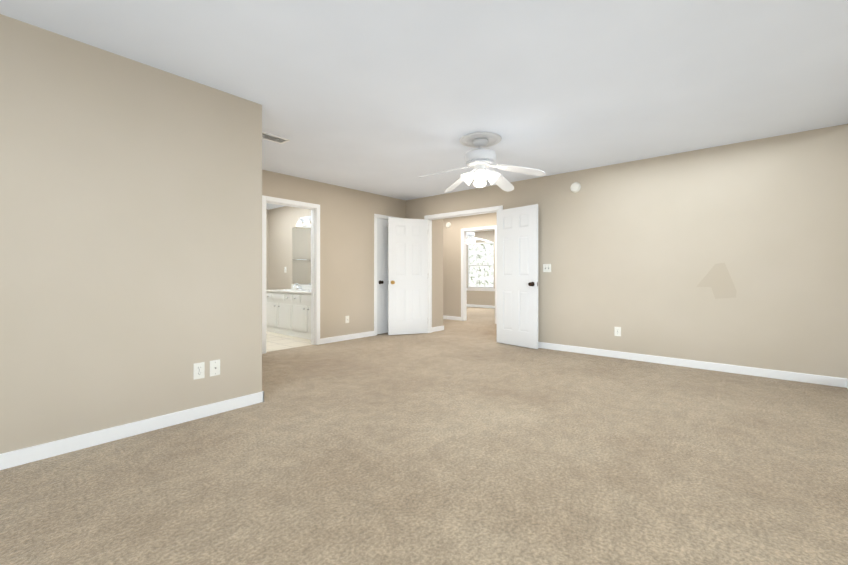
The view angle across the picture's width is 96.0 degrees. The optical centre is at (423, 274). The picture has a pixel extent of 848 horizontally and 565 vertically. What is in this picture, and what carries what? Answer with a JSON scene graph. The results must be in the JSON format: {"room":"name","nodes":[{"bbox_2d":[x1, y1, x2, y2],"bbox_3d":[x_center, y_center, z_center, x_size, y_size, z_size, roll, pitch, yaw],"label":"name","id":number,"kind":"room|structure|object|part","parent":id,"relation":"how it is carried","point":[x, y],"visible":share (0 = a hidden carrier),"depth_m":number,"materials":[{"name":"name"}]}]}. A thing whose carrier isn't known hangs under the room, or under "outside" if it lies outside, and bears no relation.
{"room":"empty bedroom","nodes":[
{"label":"empty bedroom","id":0,"kind":"room"},
{"bbox_2d":[0,14,261,453],"bbox_3d":[-3.365,-0.177,2.295,1.990,2.440,3.930,0,0,41],"label":"wall block","id":1,"kind":"object","parent":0,"point":[130,241],"visible":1,"depth_m":2.42,"materials":[{"name":"paint"}]},
{"bbox_2d":[0,391,263,469],"bbox_3d":[-2.601,1.000,1.648,0.013,0.085,3.943,0,0,41],"label":"baseboard","id":2,"kind":"structure","parent":1,"relation":"attached to","point":[40,452],"depth_m":2.42,"materials":[{"name":"white wood"}]},
{"bbox_2d":[193,362,204,379],"bbox_3d":[-1.635,0.698,2.779,0.008,0.116,0.072,0,0,41],"label":"outlet","id":3,"kind":"object","parent":1,"relation":"attached to","point":[196,371],"visible":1,"depth_m":2.78,"materials":[{"name":"white plastic"}]},
{"bbox_2d":[210,359,219,376],"bbox_3d":[-1.561,0.697,2.859,0.016,0.116,0.072,0,0,41],"label":"outlet","id":4,"kind":"object","parent":1,"relation":"attached to","point":[214,367],"visible":1,"depth_m":2.86,"materials":[{"name":"white plastic"}]},
{"bbox_2d":[266,210,268,289],"bbox_3d":[-4.244,-0.176,7.227,0.120,2.440,2.660,0,0,41],"label":"wall","id":5,"kind":"structure","parent":0,"point":[267,249],"depth_m":8.18,"materials":[{"name":"paint"}]},
{"bbox_2d":[266,331,311,351],"bbox_3d":[-3.152,1.074,6.292,2.995,0.060,2.660,0,0,41],"label":"floor","id":6,"kind":"structure","parent":0,"point":[276,341],"depth_m":5.99,"materials":[{"name":"beige tile"}]},
{"bbox_2d":[266,291,310,339],"bbox_3d":[-2.145,0.676,6.771,1.940,0.735,0.613,0,0,41],"label":"bathroom vanity","id":7,"kind":"object","parent":6,"relation":"on","point":[288,311],"depth_m":6.56,"materials":[{"name":"painted wood"},{"name":"stone countertop"},{"name":"chrome"}]},
{"bbox_2d":[286,287,310,294],"bbox_3d":[-2.095,0.294,6.746,1.850,0.030,0.586,0,0,41],"label":"countertop","id":8,"kind":"structure","parent":7,"relation":"on","point":[292,288],"depth_m":6.83,"materials":[{"name":"white stone"}]},
{"bbox_2d":[291,283,310,290],"bbox_3d":[-1.913,0.231,6.959,1.850,0.095,0.026,0,0,41],"label":"backsplash","id":9,"kind":"structure","parent":7,"relation":"in","point":[297,287],"depth_m":7.20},
{"bbox_2d":[269,206,310,289],"bbox_3d":[-2.270,-0.176,7.363,2.940,2.440,0.126,0,0,41],"label":"wall","id":10,"kind":"structure","parent":0,"point":[284,220],"depth_m":7.68,"materials":[{"name":"paint"}]},
{"bbox_3d":[-2.036,-0.378,7.084,1.500,1.115,0.006,0,0,41],"label":"bathroom mirror","id":11,"kind":"part","parent":10,"relation":"part of","materials":[{"name":"mirror"}]},
{"bbox_2d":[296,216,310,226],"bbox_3d":[-2.071,-1.010,7.013,0.940,0.190,0.159,0,0,41],"label":"sconce","id":12,"kind":"object","parent":10,"relation":"attached to","point":[306,219],"visible":0.54,"depth_m":7.20,"materials":[{"name":"white"}]},
{"bbox_2d":[262,170,405,338],"bbox_3d":[-1.591,-0.176,5.805,0.120,2.440,3.710,0,0,41],"label":"wall","id":13,"kind":"structure","parent":0,"point":[346,251],"depth_m":6.08,"materials":[{"name":"paint"}]},
{"bbox_2d":[262,195,319,353],"bbox_3d":[-1.899,-0.005,5.433,0.136,2.097,0.899,0,0,41],"label":"door frame","id":14,"kind":"structure","parent":13,"relation":"attached to","point":[286,201],"depth_m":5.69,"materials":[{"name":"white wood"}]},
{"bbox_2d":[320,331,373,343],"bbox_3d":[-1.209,1.002,6.148,0.013,0.085,1.086,0,0,41],"label":"baseboard","id":15,"kind":"structure","parent":13,"relation":"attached to","point":[371,333],"depth_m":6.10,"materials":[{"name":"white wood"}]},
{"bbox_2d":[377,218,387,333],"bbox_3d":[-0.628,0.024,6.862,0.181,2.012,0.615,0,0,41],"label":"closet door","id":16,"kind":"structure","parent":13,"relation":"in","point":[382,275],"depth_m":6.73,"materials":[{"name":"white wood"}]},
{"bbox_2d":[374,214,398,335],"bbox_3d":[-0.612,-0.004,6.843,0.016,2.097,0.744,0,0,41],"label":"trim","id":17,"kind":"structure","parent":13,"relation":"attached to","point":[376,216],"depth_m":6.57,"materials":[{"name":"white wood"}]},
{"bbox_2d":[0,307,847,564],"bbox_3d":[-0.412,1.074,5.670,9.605,0.060,13.140,0,0,41],"label":"floor carpet","id":18,"kind":"object","parent":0,"point":[470,440],"visible":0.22,"depth_m":2.03,"materials":[{"name":"beige carpet"}]},
{"bbox_2d":[0,0,847,231],"bbox_3d":[-0.412,-1.436,5.671,9.605,0.080,13.140,0,0,41],"label":"ceiling","id":19,"kind":"structure","parent":0,"point":[396,99],"depth_m":2.62,"materials":[{"name":"paint"}]},
{"bbox_2d":[262,132,289,143],"bbox_3d":[-1.552,-1.393,3.883,0.170,0.010,0.320,0,0,41],"label":"ceiling vent","id":20,"kind":"object","parent":19,"relation":"in","point":[274,136],"visible":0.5,"depth_m":3.90,"materials":[{"name":"white metal"}]},
{"bbox_2d":[467,232,490,243],"bbox_3d":[1.304,-1.179,11.376,1.181,0.431,1.230,0,0,41],"label":"ceiling fan","id":21,"kind":"object","parent":19,"relation":"hanging from","point":[470,235],"visible":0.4,"depth_m":11.26,"materials":[{"name":"white"}]},
{"bbox_2d":[467,239,475,243],"bbox_3d":[1.346,-0.992,11.341,0.345,0.143,0.345,0,0,31],"label":"ceiling light","id":22,"kind":"object","parent":21,"relation":"attached to","point":[470,242],"visible":0.77,"depth_m":11.29,"materials":[{"name":"white"}]},
{"bbox_2d":[419,132,544,192],"bbox_3d":[0.619,-1.160,3.979,1.229,0.474,1.188,0,0,41],"label":"ceiling fan","id":23,"kind":"object","parent":19,"relation":"hanging from","point":[480,160],"visible":1,"depth_m":3.87,"materials":[{"name":"white"}]},
{"bbox_2d":[432,219,442,326],"bbox_3d":[-1.232,-0.175,8.354,3.870,2.440,0.390,0,0,41],"label":"wall","id":24,"kind":"structure","parent":0,"point":[437,272],"depth_m":7.11,"materials":[{"name":"paint"}]},
{"bbox_2d":[432,325,443,331],"bbox_3d":[0.248,1.002,7.096,0.013,0.085,0.403,0,0,41],"label":"baseboard","id":25,"kind":"structure","parent":24,"relation":"attached to","point":[438,328],"depth_m":7.11,"materials":[{"name":"white wood"}]},
{"bbox_2d":[443,212,496,316],"bbox_3d":[1.021,-0.175,8.670,7.120,2.440,0.120,0,0,41],"label":"wall","id":26,"kind":"structure","parent":0,"point":[452,270],"depth_m":8.86,"materials":[{"name":"paint"}]},
{"bbox_2d":[443,316,460,319],"bbox_3d":[-0.394,1.003,9.793,3.268,0.085,0.013,0,0,41],"label":"baseboard","id":27,"kind":"structure","parent":26,"relation":"attached to","point":[444,317],"depth_m":8.88,"materials":[{"name":"white wood"}]},
{"bbox_2d":[461,225,496,323],"bbox_3d":[1.204,-0.004,8.423,0.944,2.097,0.016,0,0,41],"label":"door frame","id":28,"kind":"structure","parent":26,"relation":"attached to","point":[480,228],"depth_m":8.37,"materials":[{"name":"white wood"}]},
{"bbox_2d":[467,230,494,305],"bbox_3d":[2.453,-0.174,11.788,6.000,2.440,0.120,0,0,41],"label":"wall","id":29,"kind":"structure","parent":0,"point":[481,297],"depth_m":12.19,"materials":[{"name":"paint"}]},
{"bbox_2d":[467,242,494,290],"bbox_3d":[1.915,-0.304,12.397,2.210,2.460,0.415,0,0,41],"label":"bedroom window","id":30,"kind":"structure","parent":29,"relation":"in","point":[480,262],"depth_m":12.49,"materials":[{"name":"white glass"}]},
{"bbox_2d":[467,304,494,307],"bbox_3d":[2.508,1.003,11.653,5.500,0.085,0.013,0,0,41],"label":"baseboard","id":31,"kind":"structure","parent":29,"relation":"attached to","point":[468,305],"depth_m":12.22,"materials":[{"name":"white wood"}]},
{"bbox_2d":[406,124,847,378],"bbox_3d":[1.829,-0.176,5.398,5.845,2.440,0.120,0,0,41],"label":"wall","id":32,"kind":"structure","parent":0,"point":[636,251],"depth_m":4.25,"materials":[{"name":"paint"}]},
{"bbox_2d":[388,217,427,334],"bbox_3d":[-0.284,0.024,6.684,0.422,2.012,0.650,0,0,41],"label":"double door","id":33,"kind":"structure","parent":32,"relation":"in","point":[407,275],"depth_m":6.64,"materials":[{"name":"painted wood"},{"name":"metal"}]},
{"bbox_2d":[424,205,502,332],"bbox_3d":[0.644,-0.009,6.401,1.574,2.107,0.136,0,0,41],"label":"door frame","id":34,"kind":"structure","parent":32,"relation":"attached to","point":[430,275],"depth_m":6.85,"materials":[{"name":"white wood"}]},
{"bbox_2d":[497,204,537,348],"bbox_3d":[1.335,0.024,5.567,0.714,2.012,0.237,0,0,41],"label":"double door","id":35,"kind":"structure","parent":32,"relation":"in","point":[517,276],"depth_m":5.53,"materials":[{"name":"painted wood"},{"name":"metal"}]},
{"bbox_2d":[543,264,550,271],"bbox_3d":[1.732,-0.096,5.388,0.115,0.116,0.021,0,0,41],"label":"light switch","id":36,"kind":"object","parent":32,"relation":"attached to","point":[547,266],"visible":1,"depth_m":5.39,"materials":[{"name":"white plastic"}]},
{"bbox_2d":[570,182,580,192],"bbox_3d":[2.026,-1.176,5.124,0.136,0.136,0.040,0,0,41],"label":"smoke detector","id":37,"kind":"object","parent":32,"relation":"attached to","point":[575,187],"visible":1,"depth_m":5.11,"materials":[{"name":"white plastic"}]},
{"bbox_2d":[614,327,620,335],"bbox_3d":[2.431,0.711,4.797,0.072,0.116,0.008,0,0,41],"label":"outlet","id":38,"kind":"object","parent":32,"relation":"attached to","point":[616,332],"visible":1,"depth_m":4.80,"materials":[{"name":"white plastic"}]},
{"bbox_2d":[538,342,843,386],"bbox_3d":[2.549,1.001,4.694,3.538,0.085,0.013,0,0,41],"label":"baseboard","id":39,"kind":"structure","parent":32,"relation":"attached to","point":[784,375],"depth_m":4.20,"materials":[{"name":"white wood"}]},
{"bbox_2d":[697,263,736,298],"bbox_3d":[3.179,0.065,4.162,0.352,0.394,0.001,0,0,41],"label":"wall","id":40,"kind":"structure","parent":32,"relation":"attached to","point":[717,279],"depth_m":4.14,"materials":[{"name":"beige paint"}]},
{"bbox_2d":[844,378,847,388],"bbox_3d":[1.429,1.000,0.631,0.013,0.085,7.640,0,0,41],"label":"baseboard","id":41,"kind":"structure","parent":32,"relation":"attached to","point":[845,379],"depth_m":3.53,"materials":[{"name":"white wood"}]}
]}

